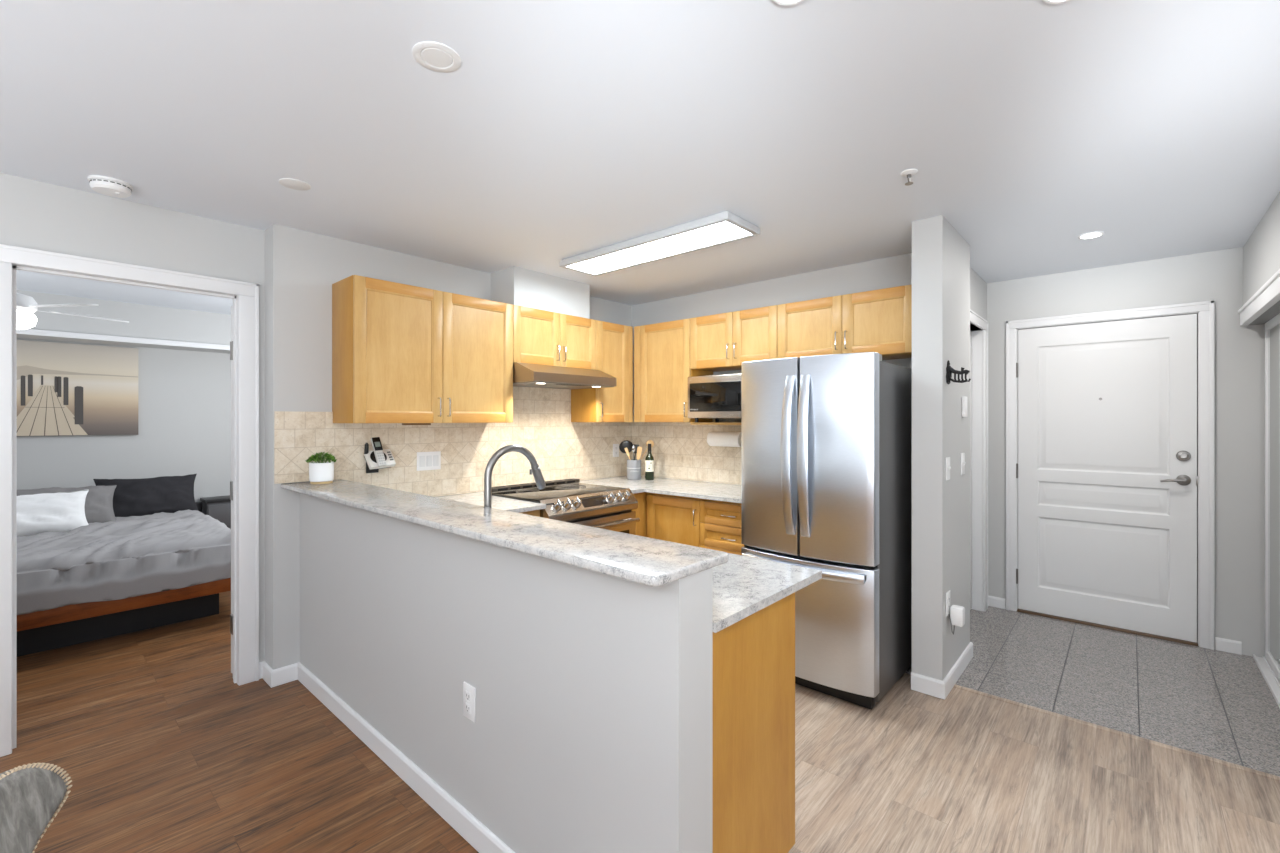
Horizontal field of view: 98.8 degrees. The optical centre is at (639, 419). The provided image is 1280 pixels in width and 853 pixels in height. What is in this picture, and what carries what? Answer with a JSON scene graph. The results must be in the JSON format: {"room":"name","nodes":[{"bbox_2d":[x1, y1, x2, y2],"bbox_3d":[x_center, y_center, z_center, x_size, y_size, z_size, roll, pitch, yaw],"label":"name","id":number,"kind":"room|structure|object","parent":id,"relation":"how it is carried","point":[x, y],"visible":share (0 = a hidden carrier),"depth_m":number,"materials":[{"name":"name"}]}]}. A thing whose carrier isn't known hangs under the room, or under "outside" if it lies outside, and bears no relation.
{"room":"apartment kitchen","nodes":[
{"label":"apartment kitchen","id":0,"kind":"room"},
{"bbox_2d":[17,338,230,501],"bbox_3d":[-5.094,0.186,4.880,0.100,2.447,4.500,0,0,42],"label":"wall","id":1,"kind":"structure","parent":0,"point":[184,397],"depth_m":5.33,"materials":[{"name":"grey paint"}]},
{"bbox_2d":[17,340,137,436],"bbox_3d":[-5.112,-0.266,4.755,0.038,0.812,1.128,0,0,42],"label":"wall picture","id":2,"kind":"object","parent":1,"relation":"attached to","point":[64,389],"visible":0.89,"depth_m":4.86,"materials":[{"name":"beige"}]},
{"bbox_2d":[17,290,230,353],"bbox_3d":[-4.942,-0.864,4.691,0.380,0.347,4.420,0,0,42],"label":"ceiling","id":3,"kind":"structure","parent":0,"point":[145,321],"depth_m":4.89,"materials":[{"name":"grey paint"}]},
{"bbox_2d":[17,329,229,349],"bbox_3d":[-4.792,-0.709,4.557,0.022,0.047,4.420,0,0,42],"label":"trim","id":4,"kind":"structure","parent":3,"relation":"attached to","point":[27,331],"depth_m":4.80,"materials":[{"name":"white paint"}]},
{"bbox_2d":[0,173,264,661],"bbox_3d":[-3.252,0.186,1.744,0.105,2.447,3.472,0,0,42],"label":"wall","id":5,"kind":"structure","parent":0,"point":[34,214],"depth_m":2.63,"materials":[{"name":"grey paint"}]},
{"bbox_2d":[0,244,258,756],"bbox_3d":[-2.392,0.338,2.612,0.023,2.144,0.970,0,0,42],"label":"trim","id":6,"kind":"structure","parent":5,"relation":"attached to","point":[248,293],"depth_m":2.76,"materials":[{"name":"white paint"}]},
{"bbox_2d":[230,306,232,673],"bbox_3d":[-2.049,0.385,3.327,0.105,2.030,0.798,0,0,28],"label":"door","id":7,"kind":"structure","parent":5,"relation":"in","point":[231,342],"depth_m":3.02,"materials":[{"name":"white paint"}]},
{"bbox_2d":[265,224,630,669],"bbox_3d":[-1.069,0.186,4.071,0.265,2.447,2.908,0,0,42],"label":"wall","id":8,"kind":"structure","parent":0,"point":[302,267],"depth_m":2.99,"materials":[{"name":"grey paint"}]},
{"bbox_2d":[364,437,395,472],"bbox_3d":[-1.538,0.208,3.243,0.117,0.213,0.159,0,0,42],"label":"telephone","id":9,"kind":"object","parent":8,"relation":"attached to","point":[376,459],"visible":1,"depth_m":3.22,"materials":[{"name":"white plastic"}]},
{"bbox_2d":[332,275,512,424],"bbox_3d":[-1.283,-0.369,3.369,0.346,0.801,1.005,0,0,42],"label":"upper cabinet","id":10,"kind":"object","parent":8,"relation":"attached to","point":[405,354],"visible":1,"depth_m":3.17,"materials":[{"name":"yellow wood"}]},
{"bbox_2d":[417,451,440,470],"bbox_3d":[-1.356,0.264,3.523,0.010,0.118,0.160,0,0,42],"label":"switch plate","id":11,"kind":"object","parent":8,"relation":"attached to","point":[425,460],"visible":1,"depth_m":3.52,"materials":[{"name":"white plastic"}]},
{"bbox_2d":[274,386,630,496],"bbox_3d":[-1.003,0.054,3.937,0.014,0.889,2.788,0,0,42],"label":"backsplash","id":12,"kind":"structure","parent":8,"relation":"attached to","point":[562,448],"depth_m":3.71,"materials":[{"name":"tile"}]},
{"bbox_2d":[513,305,596,369],"bbox_3d":[-0.692,-0.577,4.031,0.346,0.387,0.768,0,0,42],"label":"upper cabinet","id":13,"kind":"object","parent":8,"relation":"attached to","point":[541,337],"visible":0.83,"depth_m":3.91,"materials":[{"name":"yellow wood"}]},
{"bbox_2d":[513,362,616,388],"bbox_3d":[-0.618,-0.311,3.965,0.512,0.140,0.760,0,0,42],"label":"range hood","id":14,"kind":"object","parent":8,"relation":"attached to","point":[524,374],"visible":0.94,"depth_m":3.77,"materials":[{"name":"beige metal"}]},
{"bbox_2d":[571,320,632,421],"bbox_3d":[-0.299,-0.376,4.472,0.346,0.789,0.411,0,0,42],"label":"upper cabinet","id":15,"kind":"object","parent":8,"relation":"attached to","point":[614,341],"visible":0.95,"depth_m":4.37,"materials":[{"name":"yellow wood"}]},
{"bbox_2d":[613,444,618,456],"bbox_3d":[-0.210,0.268,4.807,0.009,0.115,0.072,0,0,42],"label":"outlet","id":16,"kind":"object","parent":8,"relation":"attached to","point":[615,446],"visible":1,"depth_m":4.80,"materials":[{"name":"white plastic"}]},
{"bbox_2d":[300,493,712,852],"bbox_3d":[-0.838,0.887,2.172,2.607,1.046,0.135,0,0,42],"label":"wall","id":17,"kind":"structure","parent":0,"point":[592,731],"depth_m":1.65,"materials":[{"name":"grey paint"}]},
{"bbox_2d":[259,661,514,852],"bbox_3d":[-0.993,1.363,2.118,2.766,0.087,0.150,0,0,42],"label":"baseboard","id":18,"kind":"structure","parent":17,"relation":"attached to","point":[468,826],"depth_m":2.17,"materials":[{"name":"white paint"}]},
{"bbox_2d":[463,682,475,721],"bbox_3d":[-0.574,0.946,1.839,0.070,0.114,0.009,0,0,42],"label":"outlet","id":19,"kind":"object","parent":17,"relation":"attached to","point":[469,692],"visible":1,"depth_m":1.83,"materials":[{"name":"white plastic"}]},
{"bbox_2d":[465,691,470,701],"bbox_3d":[-0.575,0.926,1.837,0.033,0.028,0.003,0,0,42],"label":"socket","id":20,"kind":"object","parent":19,"relation":"attached to","point":[467,693],"depth_m":1.84,"materials":[{"name":"grey plastic"}]},
{"bbox_2d":[465,703,470,713],"bbox_3d":[-0.575,0.966,1.837,0.033,0.028,0.003,0,0,42],"label":"socket","id":21,"kind":"object","parent":19,"relation":"attached to","point":[467,705],"depth_m":1.84,"materials":[{"name":"grey plastic"}]},
{"bbox_2d":[281,479,727,586],"bbox_3d":[-0.841,0.365,2.164,2.612,0.050,0.300,0,0,42],"label":"countertop","id":22,"kind":"structure","parent":17,"relation":"on","point":[648,561],"depth_m":1.61,"materials":[{"name":"stone"}]},
{"bbox_2d":[306,452,336,483],"bbox_3d":[-1.710,0.255,2.943,0.146,0.169,0.151,0,0,42],"label":"potted plant","id":23,"kind":"object","parent":22,"relation":"on","point":[322,472],"visible":1,"depth_m":2.90,"materials":[{"name":"green plant"}]},
{"bbox_2d":[491,266,589,318],"bbox_3d":[-0.723,-0.904,4.049,0.280,0.265,0.694,0,0,42],"label":"wall","id":24,"kind":"structure","parent":0,"point":[514,285],"depth_m":3.87,"materials":[{"name":"grey paint"}]},
{"bbox_2d":[0,0,1279,314],"bbox_3d":[-0.693,-1.085,2.227,10.200,0.105,7.800,0,0,42],"label":"ceiling","id":25,"kind":"structure","parent":0,"point":[563,129],"depth_m":1.92,"materials":[{"name":"white paint"}]},
{"bbox_2d":[17,293,128,329],"bbox_3d":[-3.873,-0.794,3.385,1.033,0.484,1.076,0,0,42],"label":"ceiling fan","id":26,"kind":"object","parent":25,"relation":"hanging from","point":[26,305],"visible":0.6,"depth_m":3.35,"materials":[{"name":"white plastic"}]},
{"bbox_2d":[88,175,132,197],"bbox_3d":[-2.311,-1.012,2.394,0.144,0.050,0.144,0,0,42],"label":"smoke detector","id":27,"kind":"object","parent":25,"relation":"attached to","point":[109,186],"visible":1,"depth_m":2.36,"materials":[{"name":"white plastic"}]},
{"bbox_2d":[559,211,759,275],"bbox_3d":[0.061,-1.014,3.242,1.280,0.046,0.320,0,0,42],"label":"ceiling light","id":28,"kind":"object","parent":25,"relation":"attached to","point":[724,227],"visible":1,"depth_m":3.13,"materials":[{"name":"grey plastic"}]},
{"bbox_2d":[772,0,803,5],"bbox_3d":[0.364,-1.033,1.310,0.112,0.008,0.112,0,0,42],"label":"recessed light","id":29,"kind":"object","parent":25,"relation":"in","point":[780,2],"visible":1,"depth_m":1.35,"materials":[{"name":"white paint"}]},
{"bbox_2d":[900,169,917,185],"bbox_3d":[1.126,-1.012,2.294,0.066,0.050,0.066,0,0,42],"label":"sprinkler","id":30,"kind":"object","parent":25,"relation":"attached to","point":[908,173],"visible":1,"depth_m":2.28,"materials":[{"name":"white plastic"}]},
{"bbox_2d":[1042,0,1069,3],"bbox_3d":[1.024,-1.033,1.305,0.112,0.008,0.112,0,0,42],"label":"recessed light","id":31,"kind":"object","parent":25,"relation":"in","point":[1045,1],"visible":1,"depth_m":1.35,"materials":[{"name":"white paint"}]},
{"bbox_2d":[1078,231,1103,238],"bbox_3d":[2.527,-1.033,3.073,0.112,0.008,0.112,0,0,42],"label":"recessed light","id":32,"kind":"object","parent":25,"relation":"in","point":[1090,235],"visible":1,"depth_m":3.07,"materials":[{"name":"white paint"}]},
{"bbox_2d":[0,591,1279,852],"bbox_3d":[-0.731,1.449,2.260,10.100,0.082,7.600,0,0,42],"label":"floor","id":33,"kind":"structure","parent":0,"point":[158,744],"depth_m":2.30,"materials":[{"name":"brown laminate"}]},
{"bbox_2d":[0,762,71,852],"bbox_3d":[-0.778,0.994,0.846,0.535,0.835,0.445,0,0,-23],"label":"dining chair","id":34,"kind":"object","parent":33,"relation":"on","point":[30,794],"visible":1,"depth_m":0.91,"materials":[{"name":"grey fabric"}]},
{"bbox_2d":[17,502,230,656],"bbox_3d":[-4.173,1.110,4.031,2.155,0.600,1.860,0,0,42],"label":"bed","id":35,"kind":"object","parent":33,"relation":"on","point":[68,625],"visible":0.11,"depth_m":3.51,"materials":[{"name":"black wood"}]},
{"bbox_2d":[17,509,230,614],"bbox_3d":[-4.131,0.962,3.983,2.062,0.320,1.787,0,0,42],"label":"duvet","id":36,"kind":"object","parent":35,"relation":"on","point":[131,556],"visible":0.7,"depth_m":3.59,"materials":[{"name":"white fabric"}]},
{"bbox_2d":[17,489,88,535],"bbox_3d":[-4.551,0.712,4.034,0.260,0.318,0.720,0,0,40],"label":"pillow","id":37,"kind":"object","parent":36,"relation":"on","point":[65,511],"visible":0.77,"depth_m":4.10,"materials":[{"name":"white fabric"}]},
{"bbox_2d":[17,485,116,522],"bbox_3d":[-4.634,0.706,4.362,0.283,0.358,0.708,0,0,40],"label":"pillow","id":38,"kind":"object","parent":36,"relation":"on","point":[99,499],"visible":0.38,"depth_m":4.47,"materials":[{"name":"grey fabric"}]},
{"bbox_2d":[93,474,197,516],"bbox_3d":[-4.417,0.697,4.926,0.251,0.378,0.702,0,0,44],"label":"pillow","id":39,"kind":"object","parent":36,"relation":"on","point":[167,494],"visible":0.75,"depth_m":4.88,"materials":[{"name":"black fabric"}]},
{"bbox_2d":[200,495,230,528],"bbox_3d":[-4.041,1.097,5.753,0.280,0.625,0.865,0,0,42],"label":"nightstand","id":40,"kind":"object","parent":33,"relation":"on","point":[217,507],"visible":0.11,"depth_m":5.45,"materials":[{"name":"grey wood"}]},
{"bbox_2d":[520,510,539,516],"bbox_3d":[-1.024,0.968,3.350,0.740,0.884,0.460,0,0,42],"label":"base cabinet","id":41,"kind":"object","parent":33,"relation":"on","point":[534,512],"visible":0.02,"depth_m":3.24,"materials":[{"name":"brown wood"}]},
{"bbox_2d":[492,478,639,534],"bbox_3d":[-0.511,0.932,3.738,0.720,0.956,0.785,0,0,42],"label":"range","id":42,"kind":"object","parent":33,"relation":"on","point":[598,506],"visible":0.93,"depth_m":3.63,"materials":[{"name":"grey metal"}]},
{"bbox_2d":[492,483,627,502],"bbox_3d":[-0.532,0.494,3.757,0.523,0.020,0.785,0,0,42],"label":"cooktop","id":43,"kind":"object","parent":42,"relation":"in","point":[551,493],"depth_m":3.68,"materials":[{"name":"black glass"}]},
{"bbox_2d":[632,492,700,546],"bbox_3d":[0.098,0.968,4.264,1.178,0.884,0.790,0,0,42],"label":"base cabinet","id":44,"kind":"object","parent":33,"relation":"on","point":[672,518],"visible":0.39,"depth_m":3.90,"materials":[{"name":"brown wood"}]},
{"bbox_2d":[571,476,740,502],"bbox_3d":[0.281,0.512,4.107,1.670,0.025,0.803,0,0,42],"label":"countertop","id":45,"kind":"structure","parent":44,"relation":"on","point":[677,487],"depth_m":4.05,"materials":[{"name":"stone"}]},
{"bbox_2d":[627,459,640,479],"bbox_3d":[-0.050,0.417,4.608,0.123,0.165,0.123,0,0,42],"label":"utensil crock","id":46,"kind":"object","parent":45,"relation":"on","point":[633,466],"visible":1,"depth_m":4.55,"materials":[{"name":"grey metal"}]},
{"bbox_2d":[619,440,632,458],"bbox_3d":[-0.099,0.329,4.589,0.150,0.318,0.036,0,0,-5],"label":"ladle","id":47,"kind":"object","parent":46,"relation":"in","point":[624,444],"visible":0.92,"depth_m":4.57,"materials":[{"name":"black plastic"}]},
{"bbox_2d":[634,444,638,459],"bbox_3d":[-0.037,0.347,4.640,0.060,0.281,0.018,0,0,-18],"label":"turner","id":48,"kind":"object","parent":46,"relation":"in","point":[635,445],"visible":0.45,"depth_m":4.64,"materials":[{"name":"black plastic"}]},
{"bbox_2d":[637,447,641,459],"bbox_3d":[-0.014,0.355,4.578,0.063,0.266,0.017,0,0,14],"label":"spatula","id":49,"kind":"object","parent":46,"relation":"in","point":[639,449],"visible":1,"depth_m":4.57,"materials":[{"name":"brown wood"}]},
{"bbox_2d":[640,440,653,459],"bbox_3d":[0.017,0.330,4.632,0.203,0.319,0.018,0,0,0],"label":"spoon","id":50,"kind":"object","parent":46,"relation":"in","point":[651,442],"visible":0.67,"depth_m":4.63,"materials":[{"name":"brown wood"}]},
{"bbox_2d":[645,444,653,479],"bbox_3d":[0.080,0.349,4.569,0.075,0.301,0.075,0,0,42],"label":"wine bottle","id":51,"kind":"object","parent":45,"relation":"on","point":[649,459],"visible":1,"depth_m":4.54,"materials":[{"name":"green glass"}]},
{"bbox_2d":[700,499,743,554],"bbox_3d":[0.771,0.968,3.769,0.480,0.884,0.632,0,0,42],"label":"base cabinet","id":52,"kind":"object","parent":33,"relation":"on","point":[720,521],"visible":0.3,"depth_m":3.61,"materials":[{"name":"brown wood"}]},
{"bbox_2d":[713,592,794,852],"bbox_3d":[-0.619,0.968,2.394,2.570,0.884,0.482,0,0,42],"label":"base cabinet","id":53,"kind":"object","parent":33,"relation":"on","point":[754,656],"visible":0.07,"depth_m":1.52,"materials":[{"name":"brown wood"}]},
{"bbox_2d":[437,484,821,632],"bbox_3d":[-0.211,0.512,2.856,2.598,0.025,1.716,0,0,42],"label":"countertop","id":54,"kind":"structure","parent":53,"relation":"on","point":[743,586],"depth_m":1.73,"materials":[{"name":"stone"}]},
{"bbox_2d":[484,445,545,507],"bbox_3d":[-0.508,0.301,2.263,0.085,0.398,0.314,0,0,42],"label":"faucet","id":55,"kind":"object","parent":54,"relation":"on","point":[535,469],"visible":0.74,"depth_m":2.23,"materials":[{"name":"silver metal"}]},
{"bbox_2d":[741,352,911,709],"bbox_3d":[1.061,0.541,3.101,0.735,1.738,0.864,0,0,42],"label":"refrigerator","id":56,"kind":"object","parent":33,"relation":"on","point":[826,440],"visible":0.96,"depth_m":2.76,"materials":[{"name":"silver metal"}]},
{"bbox_2d":[954,684,1279,780],"bbox_3d":[2.106,1.413,2.510,1.200,0.015,0.034,0,0,42],"label":"trim","id":57,"kind":"structure","parent":33,"relation":"on","point":[1138,738],"depth_m":2.44,"materials":[{"name":"metal"}]},
{"bbox_2d":[631,253,911,484],"bbox_3d":[0.902,0.186,4.184,2.525,2.447,0.115,0,0,42],"label":"wall","id":58,"kind":"structure","parent":0,"point":[895,271],"depth_m":3.98,"materials":[{"name":"grey paint"}]},
{"bbox_2d":[634,318,712,421],"bbox_3d":[0.255,-0.376,4.445,0.578,0.789,0.348,0,0,42],"label":"upper cabinet","id":59,"kind":"object","parent":58,"relation":"attached to","point":[662,370],"visible":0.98,"depth_m":4.34,"materials":[{"name":"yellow wood"}]},
{"bbox_2d":[631,415,740,484],"bbox_3d":[0.585,0.227,4.382,1.762,0.544,0.014,0,0,42],"label":"backsplash","id":60,"kind":"structure","parent":58,"relation":"attached to","point":[680,450],"depth_m":4.53,"materials":[{"name":"tile"}]},
{"bbox_2d":[690,305,776,424],"bbox_3d":[0.741,-0.366,4.012,0.722,0.807,0.348,0,0,42],"label":"upper cabinet","id":61,"kind":"object","parent":58,"relation":"attached to","point":[723,341],"visible":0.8,"depth_m":3.90,"materials":[{"name":"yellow wood"}]},
{"bbox_2d":[688,374,740,421],"bbox_3d":[0.688,-0.151,4.027,0.580,0.338,0.364,0,0,42],"label":"microwave","id":62,"kind":"object","parent":61,"relation":"on","point":[712,396],"visible":0.67,"depth_m":3.92,"materials":[{"name":"silver metal"}]},
{"bbox_2d":[690,422,740,424],"bbox_3d":[0.751,0.028,4.023,0.722,0.018,0.306,0,0,42],"label":"shelf","id":63,"kind":"object","parent":61,"relation":"attached to","point":[691,423],"depth_m":4.00,"materials":[{"name":"brown wood"}]},
{"bbox_2d":[777,284,911,359],"bbox_3d":[1.346,-0.577,3.472,0.898,0.387,0.348,0,0,42],"label":"upper cabinet","id":64,"kind":"object","parent":58,"relation":"attached to","point":[879,321],"visible":0.66,"depth_m":3.34,"materials":[{"name":"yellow wood"}]},
{"bbox_2d":[912,215,969,680],"bbox_3d":[1.692,0.186,3.064,0.145,2.447,0.645,0,0,42],"label":"wall pillar","id":65,"kind":"structure","parent":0,"point":[940,254],"depth_m":2.85,"materials":[{"name":"grey paint"}]},
{"bbox_2d":[911,642,972,699],"bbox_3d":[1.697,1.363,3.059,0.159,0.087,0.673,0,0,42],"label":"baseboard","id":66,"kind":"structure","parent":65,"relation":"attached to","point":[927,685],"depth_m":2.84,"materials":[{"name":"white paint"}]},
{"bbox_2d":[946,590,949,615],"bbox_3d":[1.601,0.952,2.846,0.009,0.120,0.070,0,0,42],"label":"outlet","id":67,"kind":"object","parent":65,"relation":"attached to","point":[948,592],"visible":0.98,"depth_m":2.83,"materials":[{"name":"white plastic"}]},
{"bbox_2d":[946,457,950,480],"bbox_3d":[1.602,0.253,2.842,0.016,0.118,0.072,0,0,42],"label":"switch plate","id":68,"kind":"object","parent":65,"relation":"attached to","point":[948,467],"visible":1,"depth_m":2.83,"materials":[{"name":"white plastic"}]},
{"bbox_2d":[949,605,964,634],"bbox_3d":[1.641,1.041,2.840,0.064,0.146,0.066,0,0,42],"label":"plug adapter","id":69,"kind":"object","parent":65,"relation":"attached to","point":[957,613],"visible":1,"depth_m":2.82,"materials":[{"name":"white plastic"}]},
{"bbox_2d":[946,360,970,383],"bbox_3d":[1.641,-0.247,2.818,0.107,0.124,0.072,0,0,42],"label":"hook rack","id":70,"kind":"object","parent":65,"relation":"attached to","point":[949,370],"visible":1,"depth_m":2.83,"materials":[{"name":"black metal"}]},
{"bbox_2d":[961,453,964,474],"bbox_3d":[1.827,0.248,3.094,0.016,0.122,0.078,0,0,42],"label":"switch plate","id":71,"kind":"object","parent":65,"relation":"attached to","point":[962,454],"visible":1,"depth_m":3.08,"materials":[{"name":"white plastic"}]},
{"bbox_2d":[962,396,967,416],"bbox_3d":[1.840,-0.075,3.107,0.018,0.116,0.062,0,0,42],"label":"thermostat","id":72,"kind":"object","parent":65,"relation":"attached to","point":[964,398],"visible":1,"depth_m":3.09,"materials":[{"name":"white plastic"}]},
{"bbox_2d":[970,267,986,330],"bbox_3d":[2.214,0.186,3.785,0.125,2.447,1.126,0,0,42],"label":"wall","id":73,"kind":"structure","parent":0,"point":[978,286],"depth_m":3.93,"materials":[{"name":"grey paint"}]},
{"bbox_2d":[970,330,971,609],"bbox_3d":[2.210,0.370,3.754,0.110,2.056,0.821,0,0,42],"label":"door","id":74,"kind":"structure","parent":73,"relation":"in","point":[970,330],"depth_m":4.03,"materials":[{"name":"white paint"}]},
{"bbox_2d":[970,309,987,611],"bbox_3d":[2.197,0.365,3.766,0.125,2.090,0.865,0,0,42],"label":"trim","id":75,"kind":"structure","parent":73,"relation":"attached to","point":[977,335],"depth_m":4.05,"materials":[{"name":"white paint"}]},
{"bbox_2d":[987,247,1264,656],"bbox_3d":[3.190,0.186,3.748,1.630,2.447,0.120,0,0,42],"label":"wall","id":76,"kind":"structure","parent":0,"point":[1217,276],"depth_m":3.36,"materials":[{"name":"grey paint"}]},
{"bbox_2d":[988,596,1005,608],"bbox_3d":[2.677,1.369,4.117,0.113,0.075,0.014,0,0,42],"label":"baseboard","id":77,"kind":"structure","parent":76,"relation":"attached to","point":[993,601],"depth_m":4.11,"materials":[{"name":"white paint"}]},
{"bbox_2d":[1016,314,1197,645],"bbox_3d":[3.133,0.370,3.736,0.944,2.080,0.125,0,0,42],"label":"door","id":78,"kind":"structure","parent":76,"relation":"in","point":[1106,467],"depth_m":3.69,"materials":[{"name":"white paint"}]},
{"bbox_2d":[1006,300,1214,649],"bbox_3d":[3.140,0.339,3.740,1.073,2.142,0.084,0,0,42],"label":"trim","id":79,"kind":"structure","parent":76,"relation":"attached to","point":[1205,310],"depth_m":3.41,"materials":[{"name":"white paint"}]},
{"bbox_2d":[1215,637,1241,654],"bbox_3d":[3.566,1.369,3.323,0.109,0.075,0.014,0,0,42],"label":"baseboard","id":80,"kind":"structure","parent":76,"relation":"attached to","point":[1221,644],"depth_m":3.32,"materials":[{"name":"white paint"}]},
{"bbox_2d":[1243,192,1279,304],"bbox_3d":[3.280,0.186,2.422,0.650,2.447,1.981,0,0,42],"label":"wall","id":81,"kind":"structure","parent":0,"point":[1261,251],"depth_m":2.81,"materials":[{"name":"grey paint"}]},
{"bbox_2d":[1238,269,1279,325],"bbox_3d":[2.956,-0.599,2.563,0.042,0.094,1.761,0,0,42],"label":"trim","id":82,"kind":"structure","parent":81,"relation":"attached to","point":[1268,295],"depth_m":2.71,"materials":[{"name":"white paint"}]},
{"bbox_2d":[1253,654,1279,707],"bbox_3d":[3.057,1.400,2.534,0.092,0.020,1.851,0,0,42],"label":"trim","id":83,"kind":"structure","parent":81,"relation":"attached to","point":[1262,663],"depth_m":2.98,"materials":[{"name":"white paint"}]},
{"bbox_2d":[1265,313,1279,681],"bbox_3d":[3.369,0.412,2.867,0.024,1.955,0.905,0,0,42],"label":"door","id":84,"kind":"structure","parent":81,"relation":"in","point":[1272,327],"depth_m":3.06,"materials":[{"name":"white paint"}]},
{"bbox_3d":[0.682,0.148,4.214,0.312,0.060,0.105,0,0,42],"label":"paper towel holder","id":85,"kind":"object","parent":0,"visible":0},
{"bbox_2d":[707,432,740,446],"bbox_3d":[0.656,0.148,4.180,0.278,0.113,0.113,0,0,42],"label":"paper towel roll","id":86,"kind":"object","parent":85,"relation":"hanging from","point":[724,439],"visible":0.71,"depth_m":4.14,"materials":[{"name":"white paper"}]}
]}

